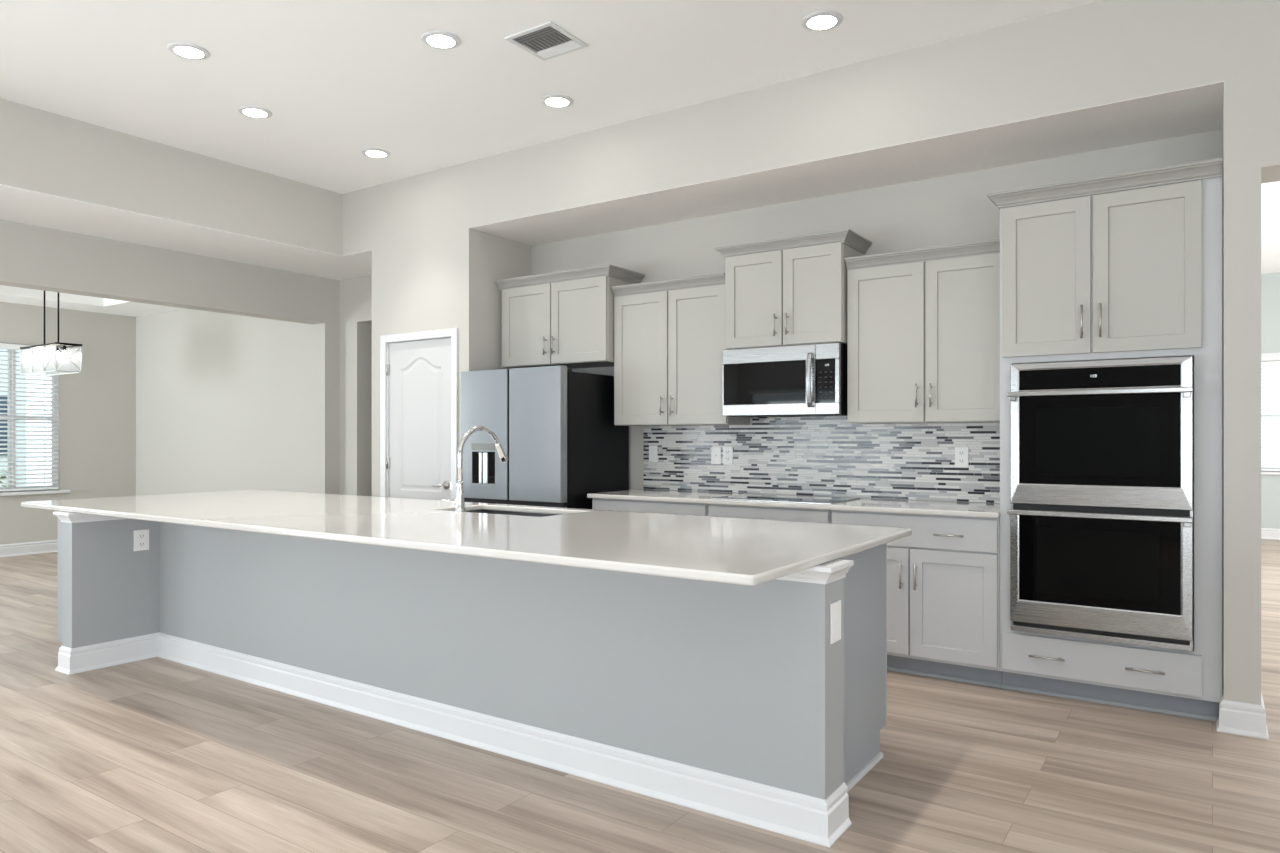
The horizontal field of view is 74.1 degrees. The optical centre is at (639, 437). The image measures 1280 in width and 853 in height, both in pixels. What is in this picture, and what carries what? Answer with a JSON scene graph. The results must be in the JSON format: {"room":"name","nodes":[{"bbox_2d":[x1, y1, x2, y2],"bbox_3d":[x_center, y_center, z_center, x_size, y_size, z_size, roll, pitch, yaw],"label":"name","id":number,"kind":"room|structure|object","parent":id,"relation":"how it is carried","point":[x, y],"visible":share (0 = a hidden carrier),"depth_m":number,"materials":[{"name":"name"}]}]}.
{"room":"kitchen","nodes":[
{"label":"kitchen","id":0,"kind":"room"},
{"bbox_2d":[0,302,135,544],"bbox_3d":[-7.637,-0.307,8.256,0.100,3.200,5.133,0,0,34],"label":"wall","id":1,"kind":"structure","parent":0,"point":[97,405],"depth_m":9.91,"materials":[{"name":"grey paint"}]},
{"bbox_2d":[0,540,57,556],"bbox_3d":[-5.878,1.225,7.130,4.076,0.136,5.235,0,0,34],"label":"baseboard","id":2,"kind":"structure","parent":1,"relation":"attached to","point":[26,548],"depth_m":9.40,"materials":[{"name":"white paint"}]},
{"bbox_2d":[0,343,70,495],"bbox_3d":[-7.159,-0.204,8.915,0.135,1.665,2.040,0,0,34],"label":"window","id":3,"kind":"structure","parent":1,"relation":"in","point":[50,491],"depth_m":9.40,"materials":[{"name":"white paint"}]},
{"bbox_2d":[0,343,58,490],"bbox_3d":[-7.132,-0.225,8.897,0.060,1.605,1.820,0,0,34],"label":"window blind","id":4,"kind":"object","parent":3,"relation":"attached to","point":[12,347],"visible":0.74,"depth_m":9.38,"materials":[{"name":"white plastic"}]},
{"bbox_2d":[0,285,185,316],"bbox_3d":[-6.100,-1.679,7.218,3.610,0.400,5.133,0,0,34],"label":"ceiling","id":5,"kind":"structure","parent":0,"point":[9,294],"depth_m":9.39,"materials":[{"name":"white paint"}]},
{"bbox_2d":[20,291,81,375],"bbox_3d":[-5.785,-1.205,8.319,0.800,1.149,0.234,0,0,34],"label":"linear chandelier","id":6,"kind":"object","parent":5,"relation":"hanging from","point":[55,359],"visible":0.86,"depth_m":8.25,"materials":[{"name":"glass"}]},
{"bbox_2d":[0,219,339,493],"bbox_3d":[-5.640,-0.126,4.495,0.200,2.837,9.735,0,0,34],"label":"wall","id":7,"kind":"structure","parent":0,"point":[31,256],"depth_m":7.17,"materials":[{"name":"grey paint"}]},
{"bbox_2d":[0,98,341,255],"bbox_3d":[-5.051,-1.808,3.558,0.120,0.523,8.843,0,0,34],"label":"wall","id":8,"kind":"structure","parent":0,"point":[41,151],"depth_m":5.92,"materials":[{"name":"grey paint"}]},
{"bbox_2d":[0,184,371,279],"bbox_3d":[-4.431,-1.594,4.985,1.655,0.100,11.900,0,0,34],"label":"soffit","id":9,"kind":"structure","parent":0,"point":[19,205],"depth_m":6.43,"materials":[{"name":"white paint"}]},
{"bbox_2d":[136,309,311,495],"bbox_3d":[-4.676,-0.307,9.414,3.710,3.200,0.100,0,0,34],"label":"wall","id":10,"kind":"structure","parent":0,"point":[224,401],"depth_m":9.31,"materials":[{"name":"grey paint"}]},
{"bbox_2d":[480,231,530,369],"bbox_3d":[-1.074,-0.140,6.763,0.120,2.866,0.679,0,0,34],"label":"wall","id":11,"kind":"structure","parent":0,"point":[501,258],"depth_m":6.58,"materials":[{"name":"grey paint"}]},
{"bbox_2d":[0,539,1279,852],"bbox_3d":[-0.200,1.343,5.867,15.300,0.100,18.100,0,0,34],"label":"floor","id":12,"kind":"structure","parent":0,"point":[156,754],"depth_m":3.23,"materials":[{"name":"brown wood"}]},
{"bbox_2d":[58,519,62,642],"bbox_3d":[-2.958,0.852,5.407,0.263,0.883,1.250,0,0,34],"label":"island end panel","id":13,"kind":"object","parent":12,"relation":"on","point":[60,524],"visible":0.12,"depth_m":4.93,"materials":[{"name":"grey paint"}]},
{"bbox_2d":[53,511,853,847],"bbox_3d":[-1.276,0.851,3.772,4.351,0.884,0.667,0,0,34],"label":"kitchen island","id":14,"kind":"object","parent":12,"relation":"on","point":[726,700],"visible":0.81,"depth_m":3.43,"materials":[{"name":"grey paint"}]},
{"bbox_2d":[134,529,148,550],"bbox_3d":[-2.916,0.598,4.957,0.008,0.120,0.085,0,0,34],"label":"wall outlet","id":15,"kind":"object","parent":14,"relation":"attached to","point":[141,537],"visible":1,"depth_m":4.95,"materials":[{"name":"white plastic"}]},
{"bbox_2d":[21,489,911,585],"bbox_3d":[-1.265,0.394,4.293,4.817,0.030,1.489,0,0,34],"label":"island countertop","id":16,"kind":"structure","parent":14,"relation":"on","point":[740,551],"depth_m":3.51,"materials":[{"name":"white stone"}]},
{"bbox_2d":[442,426,507,512],"bbox_3d":[-0.853,0.158,4.438,0.132,0.442,0.378,0,0,34],"label":"kitchen faucet","id":17,"kind":"object","parent":16,"relation":"on","point":[459,501],"visible":1,"depth_m":4.29,"materials":[{"name":"silver metal"}]},
{"bbox_2d":[466,510,557,516],"bbox_3d":[-0.690,0.509,4.454,0.810,0.200,0.430,0,0,34],"label":"sink","id":18,"kind":"object","parent":16,"relation":"in","point":[475,511],"visible":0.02,"depth_m":4.71,"materials":[{"name":"silver metal"}]},
{"bbox_2d":[830,600,840,643],"bbox_3d":[0.644,0.603,2.780,0.008,0.130,0.085,0,0,34],"label":"wall outlet","id":19,"kind":"object","parent":14,"relation":"attached to","point":[835,608],"visible":1,"depth_m":2.76,"materials":[{"name":"white plastic"}]},
{"bbox_2d":[461,365,628,508],"bbox_3d":[-0.700,0.404,6.259,0.941,1.779,0.810,0,0,34],"label":"refrigerator","id":20,"kind":"object","parent":12,"relation":"on","point":[559,437],"visible":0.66,"depth_m":5.91,"materials":[{"name":"grey metal"}]},
{"bbox_2d":[592,498,708,515],"bbox_3d":[0.208,0.852,5.780,0.903,0.883,0.668,0,0,34],"label":"base cabinet","id":21,"kind":"object","parent":12,"relation":"on","point":[598,504],"visible":0.16,"depth_m":5.51,"materials":[{"name":"grey paint"}]},
{"bbox_2d":[587,489,999,517],"bbox_3d":[0.911,0.394,5.310,2.636,0.030,0.660,0,0,34],"label":"countertop","id":22,"kind":"structure","parent":21,"relation":"on","point":[921,507],"depth_m":4.92,"materials":[{"name":"white stone"}]},
{"bbox_2d":[712,493,860,503],"bbox_3d":[0.910,0.376,5.295,0.788,0.006,0.493,0,0,34],"label":"cooktop","id":23,"kind":"object","parent":22,"relation":"in","point":[748,496],"visible":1,"depth_m":5.22,"materials":[{"name":"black glass"}]},
{"bbox_2d":[708,504,830,522],"bbox_3d":[0.916,0.852,5.302,0.794,0.883,0.668,0,0,34],"label":"base cabinet","id":24,"kind":"object","parent":12,"relation":"on","point":[734,511],"visible":0.15,"depth_m":5.04,"materials":[{"name":"grey paint"}]},
{"bbox_2d":[839,543,886,783],"bbox_3d":[0.474,0.852,3.470,0.860,0.883,0.787,0,0,34],"label":"island end panel","id":25,"kind":"object","parent":12,"relation":"on","point":[865,582],"visible":0.09,"depth_m":3.30,"materials":[{"name":"grey paint"}]},
{"bbox_2d":[846,752,883,791],"bbox_3d":[0.807,1.284,3.181,0.016,0.018,0.625,0,0,34],"label":"trim","id":26,"kind":"structure","parent":12,"relation":"on","point":[879,756],"depth_m":3.26,"materials":[{"name":"grey paint"}]},
{"bbox_2d":[831,510,1001,687],"bbox_3d":[1.623,0.852,4.824,0.902,0.883,0.668,0,0,34],"label":"base cabinet","id":27,"kind":"object","parent":12,"relation":"on","point":[943,578],"visible":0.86,"depth_m":4.49,"materials":[{"name":"grey paint"}]},
{"bbox_2d":[987,158,1222,720],"bbox_3d":[2.366,0.024,4.321,0.991,2.538,0.670,0,0,34],"label":"tall cabinet","id":28,"kind":"object","parent":12,"relation":"on","point":[1128,265],"visible":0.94,"depth_m":4.02,"materials":[{"name":"grey paint"}]},
{"bbox_2d":[1007,356,1192,651],"bbox_3d":[2.331,0.298,4.269,0.775,1.339,0.679,0,0,34],"label":"double wall oven","id":29,"kind":"object","parent":28,"relation":"in","point":[1100,513],"visible":1,"depth_m":4.02,"materials":[{"name":"silver"}]},
{"bbox_2d":[0,0,1279,273],"bbox_3d":[1.767,-2.138,4.418,10.217,0.138,17.900,0,0,34],"label":"ceiling","id":30,"kind":"structure","parent":0,"point":[337,79],"depth_m":4.71,"materials":[{"name":"white paint"}]},
{"bbox_2d":[167,42,209,59],"bbox_3d":[-2.409,-2.063,4.526,0.202,0.011,0.202,0,0,34],"label":"recessed light","id":31,"kind":"object","parent":30,"relation":"in","point":[182,49],"visible":1,"depth_m":4.51,"materials":[{"name":"white paint"}]},
{"bbox_2d":[238,106,271,117],"bbox_3d":[-2.441,-2.063,5.373,0.202,0.011,0.202,0,0,34],"label":"recessed light","id":32,"kind":"object","parent":30,"relation":"in","point":[250,111],"visible":1,"depth_m":5.36,"materials":[{"name":"white plastic"}]},
{"bbox_2d":[361,148,389,157],"bbox_3d":[-1.915,-2.063,6.146,0.202,0.011,0.202,0,0,34],"label":"recessed light","id":33,"kind":"object","parent":30,"relation":"in","point":[371,152],"visible":1,"depth_m":6.13,"materials":[{"name":"white plastic"}]},
{"bbox_2d":[421,30,460,48],"bbox_3d":[-1.034,-2.063,4.401,0.202,0.011,0.202,0,0,34],"label":"recessed light","id":34,"kind":"object","parent":30,"relation":"in","point":[437,39],"visible":1,"depth_m":4.38,"materials":[{"name":"white plastic"}]},
{"bbox_2d":[505,21,588,60],"bbox_3d":[-0.485,-2.063,4.418,0.310,0.012,0.310,0,0,34],"label":"ceiling vent","id":35,"kind":"object","parent":30,"relation":"in","point":[545,41],"visible":1,"depth_m":4.41,"materials":[{"name":"white metal"}]},
{"bbox_2d":[541,94,573,107],"bbox_3d":[-0.509,-2.063,5.197,0.202,0.011,0.202,0,0,34],"label":"recessed light","id":36,"kind":"object","parent":30,"relation":"in","point":[552,100],"visible":1,"depth_m":5.18,"materials":[{"name":"white plastic"}]},
{"bbox_2d":[801,11,842,30],"bbox_3d":[0.902,-2.063,4.201,0.202,0.011,0.202,0,0,34],"label":"recessed light","id":37,"kind":"object","parent":30,"relation":"in","point":[820,20],"visible":1,"depth_m":4.19,"materials":[{"name":"white plastic"}]},
{"bbox_2d":[340,130,1221,502],"bbox_3d":[0.066,-0.140,6.394,7.131,2.866,0.200,0,0,34],"label":"wall","id":38,"kind":"structure","parent":0,"point":[956,208],"depth_m":5.71,"materials":[{"name":"grey paint"}]},
{"bbox_2d":[495,264,644,368],"bbox_3d":[-0.542,-0.880,6.417,1.097,0.670,0.452,0,0,34],"label":"upper cabinet","id":39,"kind":"object","parent":38,"relation":"attached to","point":[563,318],"visible":0.9,"depth_m":6.22,"materials":[{"name":"grey paint"}]},
{"bbox_2d":[611,273,749,425],"bbox_3d":[0.274,-0.582,5.912,0.909,0.984,0.376,0,0,34],"label":"upper cabinet","id":40,"kind":"object","parent":38,"relation":"attached to","point":[669,335],"visible":0.91,"depth_m":5.78,"materials":[{"name":"grey paint"}]},
{"bbox_2d":[715,229,871,349],"bbox_3d":[0.973,-0.902,5.410,0.897,0.659,0.424,0,0,34],"label":"upper cabinet","id":41,"kind":"object","parent":38,"relation":"attached to","point":[789,291],"visible":0.94,"depth_m":5.24,"materials":[{"name":"grey paint"}]},
{"bbox_2d":[722,343,846,416],"bbox_3d":[0.954,-0.353,5.388,0.784,0.427,0.467,0,0,34],"label":"microwave oven","id":42,"kind":"object","parent":41,"relation":"attached to","point":[810,380],"visible":1,"depth_m":5.22,"materials":[{"name":"silver metal"}]},
{"bbox_2d":[643,416,999,502],"bbox_3d":[1.105,0.115,5.574,2.600,0.528,0.008,0,0,34],"label":"tile backsplash","id":43,"kind":"structure","parent":38,"relation":"attached to","point":[832,456],"depth_m":5.49,"materials":[{"name":"grey tile"}]},
{"bbox_2d":[649,445,657,461],"bbox_3d":[0.097,0.115,6.244,0.075,0.120,0.008,0,0,34],"label":"light switch","id":44,"kind":"object","parent":43,"relation":"attached to","point":[653,449],"visible":1,"depth_m":6.24,"materials":[{"name":"white plastic"}]},
{"bbox_2d":[711,447,720,463],"bbox_3d":[0.534,0.123,5.950,0.078,0.120,0.008,0,0,34],"label":"light switch","id":45,"kind":"object","parent":43,"relation":"attached to","point":[715,451],"visible":1,"depth_m":5.95,"materials":[{"name":"white plastic"}]},
{"bbox_2d":[723,447,732,463],"bbox_3d":[0.611,0.121,5.897,0.078,0.120,0.008,0,0,34],"label":"wall outlet","id":46,"kind":"object","parent":43,"relation":"attached to","point":[727,451],"visible":1,"depth_m":5.89,"materials":[{"name":"white plastic"}]},
{"bbox_2d":[955,447,968,466],"bbox_3d":[1.906,0.113,5.022,0.078,0.120,0.008,0,0,34],"label":"wall outlet","id":47,"kind":"object","parent":43,"relation":"attached to","point":[961,453],"visible":1,"depth_m":5.02,"materials":[{"name":"white plastic"}]},
{"bbox_2d":[844,239,999,423],"bbox_3d":[1.696,-0.582,4.951,0.903,0.984,0.376,0,0,34],"label":"upper cabinet","id":48,"kind":"object","parent":38,"relation":"attached to","point":[923,324],"visible":0.81,"depth_m":4.83,"materials":[{"name":"grey paint"}]},
{"bbox_2d":[342,0,1279,704],"bbox_3d":[1.117,-0.388,4.903,8.837,3.362,0.290,0,0,34],"label":"wall","id":49,"kind":"structure","parent":0,"point":[419,235],"depth_m":4.40,"materials":[{"name":"grey paint"}]},
{"bbox_2d":[380,328,457,499],"bbox_3d":[-1.722,0.231,6.683,0.879,2.125,0.159,0,0,34],"label":"door","id":50,"kind":"structure","parent":49,"relation":"in","point":[419,370],"depth_m":6.67,"materials":[{"name":"white paint"}]},
{"bbox_2d":[470,81,1223,245],"bbox_3d":[0.843,-1.623,5.335,4.657,0.100,0.699,0,0,34],"label":"soffit","id":51,"kind":"structure","parent":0,"point":[1199,109],"depth_m":4.84,"materials":[{"name":"white paint"}]},
{"bbox_2d":[1222,119,1222,690],"bbox_3d":[2.923,-0.140,4.165,0.100,2.866,0.509,0,0,34],"label":"wall","id":52,"kind":"structure","parent":0,"point":[1222,119],"depth_m":4.18,"materials":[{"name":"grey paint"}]},
{"bbox_2d":[1216,691,1268,739],"bbox_3d":[2.707,1.225,3.813,0.186,0.136,0.316,0,0,34],"label":"baseboard","id":53,"kind":"structure","parent":52,"relation":"attached to","point":[1238,718],"depth_m":3.69,"materials":[{"name":"white paint"}]},
{"bbox_2d":[1261,273,1279,528],"bbox_3d":[9.159,-0.407,10.164,4.400,3.400,0.100,0,0,34],"label":"wall","id":54,"kind":"structure","parent":0,"point":[1270,282],"depth_m":10.84,"materials":[{"name":"grey paint"}]},
{"bbox_2d":[1261,528,1279,539],"bbox_3d":[9.124,1.225,10.112,4.200,0.136,0.026,0,0,34],"label":"baseboard","id":55,"kind":"structure","parent":54,"relation":"attached to","point":[1266,533],"depth_m":10.83,"materials":[{"name":"white paint"}]},
{"bbox_2d":[1261,353,1279,360],"bbox_3d":[8.546,-0.297,10.507,1.780,1.580,0.020,0,0,34],"label":"trim","id":56,"kind":"structure","parent":54,"relation":"attached to","point":[1264,356],"depth_m":10.83,"materials":[{"name":"white paint"}]},
{"bbox_2d":[1261,361,1279,474],"bbox_3d":[8.564,-0.260,10.534,1.780,1.455,0.135,0,0,34],"label":"window","id":57,"kind":"structure","parent":54,"relation":"in","point":[1262,472],"depth_m":10.84,"materials":[{"name":"white paint"}]},
{"bbox_2d":[1261,361,1279,470],"bbox_3d":[8.546,-0.280,10.507,1.560,1.395,0.060,0,0,34],"label":"window blind","id":58,"kind":"object","parent":57,"relation":"attached to","point":[1264,365],"visible":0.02,"depth_m":10.83,"materials":[{"name":"white plastic"}]},
{"label":"outside","id":59,"kind":"structure","parent":0,"visible":0},
{"bbox_3d":[-11.744,1.493,13.967,12.900,0.100,22.000,0,0,34],"label":"ground","id":60,"kind":"structure","parent":59,"visible":0},
{"bbox_2d":[0,472,6,486],"bbox_3d":[-8.817,0.800,11.221,1.136,1.307,1.024,0,0,34],"label":"shrub","id":61,"kind":"object","parent":60,"relation":"on","point":[1,477],"visible":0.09,"depth_m":11.42,"materials":[{"name":"green plant"}]},
{"bbox_2d":[0,349,25,486],"bbox_3d":[-13.869,-0.332,10.697,1.040,3.550,10.200,0,0,34],"label":"house","id":62,"kind":"structure","parent":60,"relation":"on","point":[1,353],"depth_m":14.55,"materials":[{"name":"paint"}]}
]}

